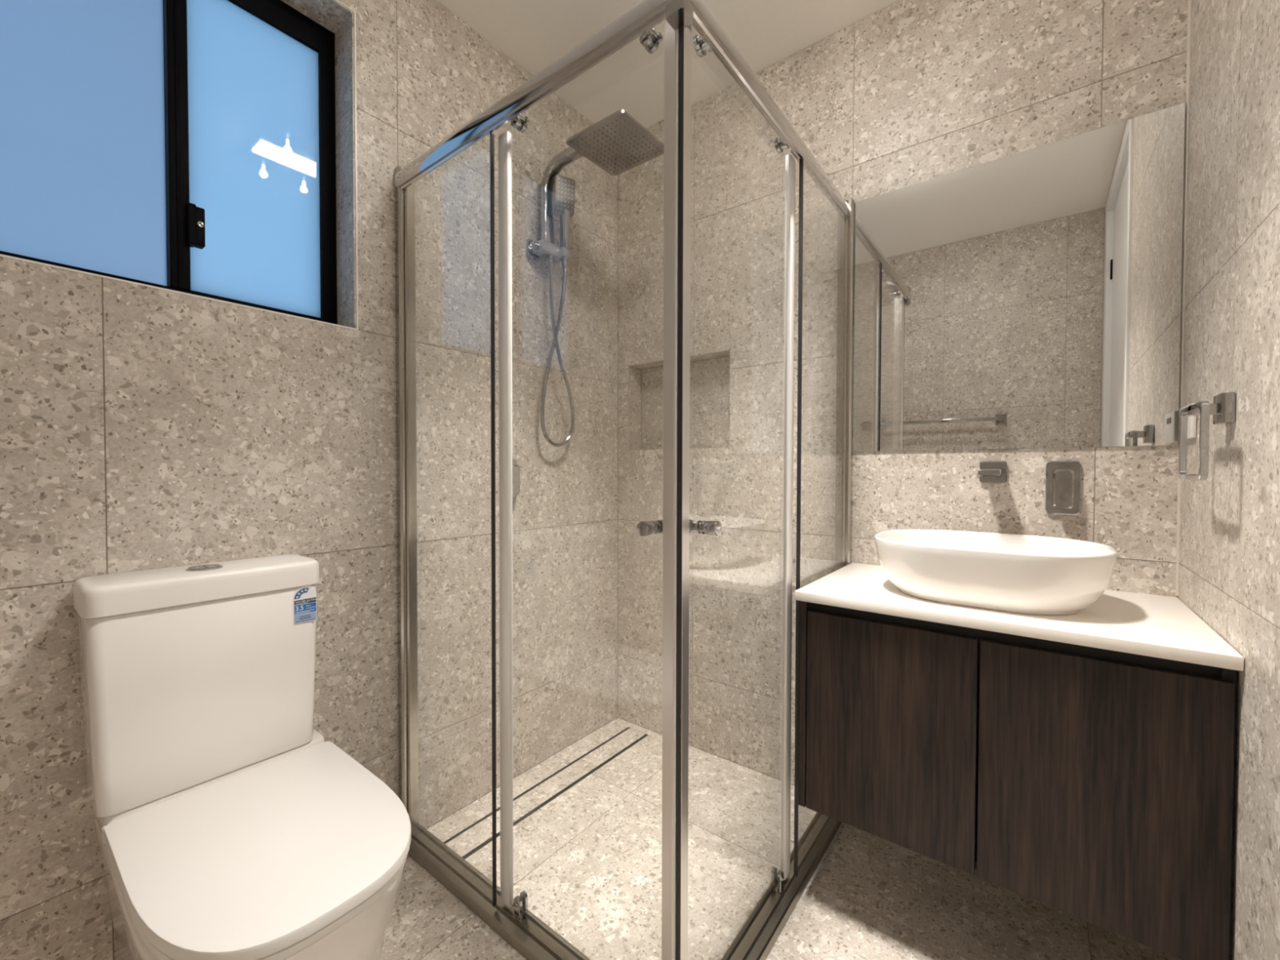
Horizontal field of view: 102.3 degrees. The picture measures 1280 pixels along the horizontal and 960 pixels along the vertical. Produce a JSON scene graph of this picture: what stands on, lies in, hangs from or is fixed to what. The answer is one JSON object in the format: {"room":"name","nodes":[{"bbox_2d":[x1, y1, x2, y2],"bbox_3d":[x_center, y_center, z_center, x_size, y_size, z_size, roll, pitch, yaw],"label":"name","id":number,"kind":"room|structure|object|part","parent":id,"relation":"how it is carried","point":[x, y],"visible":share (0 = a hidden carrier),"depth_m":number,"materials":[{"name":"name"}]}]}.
{"room":"bathroom","nodes":[
{"label":"bathroom","id":0,"kind":"room"},
{"bbox_2d":[0,0,618,959],"bbox_3d":[-0.763,-0.137,1.553,0.162,2.663,2.370,1,1,38],"label":"wall","id":1,"kind":"structure","parent":0,"point":[143,426],"depth_m":1.42,"materials":[{"name":"tile"}]},
{"bbox_2d":[0,0,337,324],"bbox_3d":[-1.079,-0.834,1.202,0.063,0.850,0.686,1,1,38],"label":"window","id":2,"kind":"structure","parent":1,"relation":"in","point":[187,146],"depth_m":1.19,"materials":[{"name":"black"}]},
{"bbox_3d":[-1.193,-0.813,1.088,0.005,0.739,0.286,1,1,38],"label":"glass pane","id":3,"kind":"part","parent":2,"relation":"part of","materials":[{"name":"blue glass"}]},
{"bbox_3d":[-0.985,-0.817,1.330,0.005,0.739,0.288,1,1,38],"label":"glass pane","id":4,"kind":"part","parent":2,"relation":"part of","materials":[{"name":"blue glass"}]},
{"bbox_3d":[-0.990,-0.450,1.341,0.030,0.004,0.284,1,1,38],"label":"sash rail","id":5,"kind":"part","parent":2,"relation":"part of","materials":[{"name":"black"}]},
{"bbox_3d":[-0.982,-0.406,1.136,0.005,0.004,0.690,1,1,38],"label":"edge trim","id":6,"kind":"part","parent":1,"relation":"part of","materials":[{"name":"white tile"}]},
{"bbox_3d":[-0.982,-1.259,1.118,0.004,0.002,0.688,1,1,38],"label":"edge trim","id":7,"kind":"part","parent":1,"relation":"part of","materials":[{"name":"white tile"}]},
{"bbox_3d":[-0.771,-0.839,1.399,0.005,0.854,0.004,1,1,38],"label":"edge trim","id":8,"kind":"part","parent":1,"relation":"part of","materials":[{"name":"white tile"}]},
{"bbox_2d":[511,458,519,498],"bbox_3d":[-0.447,-0.004,1.798,0.045,0.139,0.071,1,1,38],"label":"shower mixer","id":9,"kind":"object","parent":1,"relation":"attached to","point":[516,468],"visible":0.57,"depth_m":1.79,"materials":[{"name":"silver metal"}]},
{"bbox_3d":[-0.435,-0.002,1.789,0.016,0.100,0.041,1,1,38],"label":"lever","id":10,"kind":"part","parent":9,"relation":"part of","materials":[{"name":"silver metal"}]},
{"bbox_2d":[526,110,663,447],"bbox_3d":[-0.175,-0.634,1.757,0.512,1.028,0.256,1,1,38],"label":"shower","id":11,"kind":"object","parent":1,"relation":"attached to","point":[617,144],"visible":1,"depth_m":1.83,"materials":[{"name":"silver metal"}]},
{"bbox_3d":[-0.374,-0.836,1.835,0.028,0.028,0.022,1,1,38],"label":"diverter knob","id":12,"kind":"part","parent":11,"relation":"part of","materials":[{"name":"silver metal"}]},
{"bbox_3d":[-0.215,-0.981,1.781,0.332,0.336,0.046,1,1,38],"label":"riser arm","id":13,"kind":"part","parent":11,"relation":"part of","materials":[{"name":"silver metal"}]},
{"bbox_2d":[436,0,899,128],"bbox_3d":[-0.024,-1.516,0.959,2.023,0.120,2.370,1,1,38],"label":"ceiling","id":14,"kind":"structure","parent":0,"point":[535,34],"depth_m":1.71,"materials":[{"name":"paint"}]},
{"bbox_2d":[380,717,1179,959],"bbox_3d":[-0.029,1.147,1.008,2.023,0.120,2.370,1,1,38],"label":"floor","id":15,"kind":"structure","parent":0,"point":[588,862],"depth_m":1.36,"materials":[{"name":"tile"}]},
{"bbox_2d":[72,554,411,959],"bbox_3d":[-0.713,0.635,0.955,0.669,0.900,0.396,1,1,38],"label":"toilet","id":16,"kind":"object","parent":15,"relation":"on","point":[228,827],"visible":1,"depth_m":0.96,"materials":[{"name":"white ceramic"}]},
{"bbox_3d":[-0.919,0.216,1.099,0.156,0.056,0.384,1,1,38],"label":"cistern lid","id":17,"kind":"part","parent":16,"relation":"part of","materials":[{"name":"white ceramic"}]},
{"bbox_3d":[-0.650,0.655,0.919,0.508,0.016,0.368,1,1,38],"label":"seat","id":18,"kind":"part","parent":16,"relation":"part of","materials":[{"name":"white plastic"}]},
{"bbox_3d":[-0.648,0.632,0.917,0.521,0.022,0.375,1,1,38],"label":"seat lid","id":19,"kind":"part","parent":16,"relation":"part of","materials":[{"name":"white plastic"}]},
{"bbox_2d":[295,602,314,613],"bbox_3d":[-0.766,0.292,1.179,0.001,0.022,0.039,1,1,38],"label":"print","id":20,"kind":"object","parent":16,"relation":"on","point":[300,607],"depth_m":1.18,"materials":[{"name":"white"}]},
{"bbox_3d":[-0.766,0.315,1.180,0.001,0.019,0.044,1,1,38],"label":"pale panel","id":21,"kind":"part","parent":16,"relation":"part of","materials":[{"name":"blue"}]},
{"bbox_3d":[-0.766,0.294,1.179,0.001,0.021,0.044,1,1,38],"label":"blue panel","id":22,"kind":"part","parent":16,"relation":"part of","materials":[{"name":"blue paper"}]},
{"bbox_2d":[297,614,315,622],"bbox_3d":[-0.766,0.316,1.180,0.001,0.011,0.039,1,1,38],"label":"print","id":23,"kind":"object","parent":16,"relation":"attached to","point":[301,618],"depth_m":1.18,"materials":[{"name":"black"}]},
{"bbox_2d":[443,727,648,859],"bbox_3d":[-0.283,1.073,1.831,0.110,0.004,0.901,1,1,38],"label":"drain","id":24,"kind":"object","parent":15,"relation":"in","point":[468,841],"visible":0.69,"depth_m":1.78,"materials":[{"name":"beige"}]},
{"bbox_2d":[394,0,855,959],"bbox_3d":[-0.007,0.089,1.583,1.008,1.971,1.004,1,1,38],"label":"screen","id":25,"kind":"object","parent":15,"relation":"on","point":[510,917],"visible":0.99,"depth_m":1.25,"materials":[{"name":"silver metal"}]},
{"bbox_3d":[-0.306,-0.855,1.186,0.982,0.062,0.028,1,1,38],"label":"rail","id":26,"kind":"part","parent":25,"relation":"part of","materials":[{"name":"silver metal"}]},
{"bbox_3d":[0.029,0.089,0.974,0.028,0.028,0.084,1,1,38],"label":"door knob","id":27,"kind":"part","parent":25,"relation":"part of","materials":[{"name":"silver metal"}]},
{"bbox_3d":[0.112,0.089,0.981,0.084,0.028,0.028,1,1,38],"label":"door knob","id":28,"kind":"part","parent":25,"relation":"part of","materials":[{"name":"silver metal"}]},
{"bbox_3d":[0.366,-0.855,1.277,0.028,0.062,0.994,1,1,38],"label":"rail","id":29,"kind":"part","parent":25,"relation":"part of","materials":[{"name":"silver metal"}]},
{"bbox_2d":[617,0,1187,785],"bbox_3d":[0.653,-0.139,1.830,1.743,2.663,0.200,1,1,38],"label":"wall","id":30,"kind":"structure","parent":0,"point":[910,92],"depth_m":1.76,"materials":[{"name":"tile"}]},
{"bbox_2d":[977,461,1006,483],"bbox_3d":[0.939,-0.020,1.378,0.062,0.060,0.167,1,1,38],"label":"spout","id":31,"kind":"object","parent":30,"relation":"attached to","point":[993,472],"visible":1,"depth_m":1.42,"materials":[{"name":"silver metal"}]},
{"bbox_2d":[982,475,996,477],"bbox_3d":[0.897,-0.009,1.324,0.029,0.006,0.015,1,1,38],"label":"outlet","id":32,"kind":"object","parent":31,"relation":"attached to","point":[982,476],"depth_m":1.32,"materials":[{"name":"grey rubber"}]},
{"bbox_3d":[0.936,-0.020,1.374,0.047,0.021,0.158,1,1,38],"label":"spout arm","id":33,"kind":"part","parent":31,"relation":"part of","materials":[{"name":"silver metal"}]},
{"bbox_2d":[798,600,1236,959],"bbox_3d":[0.838,0.561,1.263,0.732,0.520,0.485,1,1,38],"label":"vanity cabinet","id":34,"kind":"object","parent":30,"relation":"attached to","point":[1095,786],"visible":0.88,"depth_m":1.00,"materials":[{"name":"brown wood"}]},
{"bbox_3d":[0.555,0.556,1.482,0.016,0.520,0.485,1,1,38],"label":"panel","id":35,"kind":"part","parent":34,"relation":"part of","materials":[{"name":"brown wood"}]},
{"bbox_3d":[0.561,0.575,1.183,0.355,0.494,0.018,1,1,38],"label":"door","id":36,"kind":"part","parent":34,"relation":"part of","materials":[{"name":"brown wood"}]},
{"bbox_3d":[0.711,0.345,1.095,0.700,0.083,0.021,1,1,38],"label":"finger rail","id":37,"kind":"part","parent":34,"relation":"part of","materials":[{"name":"black laminate"}]},
{"bbox_2d":[794,562,1244,671],"bbox_3d":[0.831,0.288,1.253,0.742,0.023,0.503,1,1,38],"label":"countertop","id":38,"kind":"structure","parent":34,"relation":"on","point":[1158,626],"depth_m":1.06,"materials":[{"name":"white stone"}]},
{"bbox_2d":[874,528,1117,614],"bbox_3d":[0.822,0.210,1.235,0.468,0.133,0.379,1,1,38],"label":"basin","id":39,"kind":"object","parent":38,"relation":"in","point":[1026,574],"visible":1,"depth_m":1.10,"materials":[{"name":"white ceramic"}]},
{"bbox_3d":[0.843,0.579,0.964,0.351,0.494,0.018,1,1,38],"label":"door","id":40,"kind":"part","parent":34,"relation":"part of","materials":[{"name":"brown wood"}]},
{"bbox_3d":[1.125,0.565,1.049,0.016,0.520,0.473,1,1,38],"label":"panel","id":41,"kind":"part","parent":34,"relation":"part of","materials":[{"name":"black laminate"}]},
{"bbox_2d":[853,102,1185,452],"bbox_3d":[0.983,-0.487,1.438,0.737,0.801,0.006,1,1,38],"label":"wall mirror","id":42,"kind":"object","parent":30,"relation":"attached to","point":[1031,298],"visible":1,"depth_m":1.38,"materials":[{"name":"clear mirror"}]},
{"bbox_2d":[1045,461,1081,515],"bbox_3d":[1.096,0.021,1.334,0.071,0.139,0.045,1,1,38],"label":"mixer","id":43,"kind":"object","parent":30,"relation":"attached to","point":[1063,478],"visible":1,"depth_m":1.33,"materials":[{"name":"silver metal"}]},
{"bbox_3d":[1.087,0.023,1.323,0.041,0.100,0.016,1,1,38],"label":"lever","id":44,"kind":"part","parent":43,"relation":"part of","materials":[{"name":"silver metal"}]},
{"bbox_2d":[1175,0,1191,595],"bbox_3d":[1.278,-0.591,1.209,0.005,1.732,0.004,1,1,38],"label":"trim","id":45,"kind":"structure","parent":30,"relation":"attached to","point":[1188,28],"depth_m":1.21,"materials":[{"name":"silver plastic"}]},
{"bbox_2d":[1177,0,1279,959],"bbox_3d":[0.726,-0.112,0.403,0.120,2.663,2.370,1,1,38],"label":"wall","id":46,"kind":"structure","parent":0,"point":[1229,563],"depth_m":0.86,"materials":[{"name":"tile"}]},
{"bbox_2d":[1179,403,1196,439],"bbox_3d":[1.220,-0.129,1.149,0.012,0.074,0.116,1,1,38],"label":"power outlet","id":47,"kind":"object","parent":46,"relation":"attached to","point":[1192,420],"visible":0.3,"depth_m":1.11,"materials":[{"name":"white plastic"}]},
{"bbox_2d":[1177,391,1235,479],"bbox_3d":[1.015,-0.076,0.918,0.052,0.152,0.172,1,1,38],"label":"towel ring","id":48,"kind":"object","parent":46,"relation":"attached to","point":[1223,408],"visible":1,"depth_m":0.89,"materials":[{"name":"silver metal"}]},
{"bbox_3d":[1.009,-0.126,0.923,0.035,0.020,0.020,1,1,38],"label":"arm","id":49,"kind":"part","parent":48,"relation":"part of","materials":[{"name":"silver metal"}]},
{"bbox_3d":[1.030,-0.126,0.909,0.018,0.052,0.052,1,1,38],"label":"wall plate","id":50,"kind":"part","parent":48,"relation":"part of","materials":[{"name":"silver metal"}]}
]}

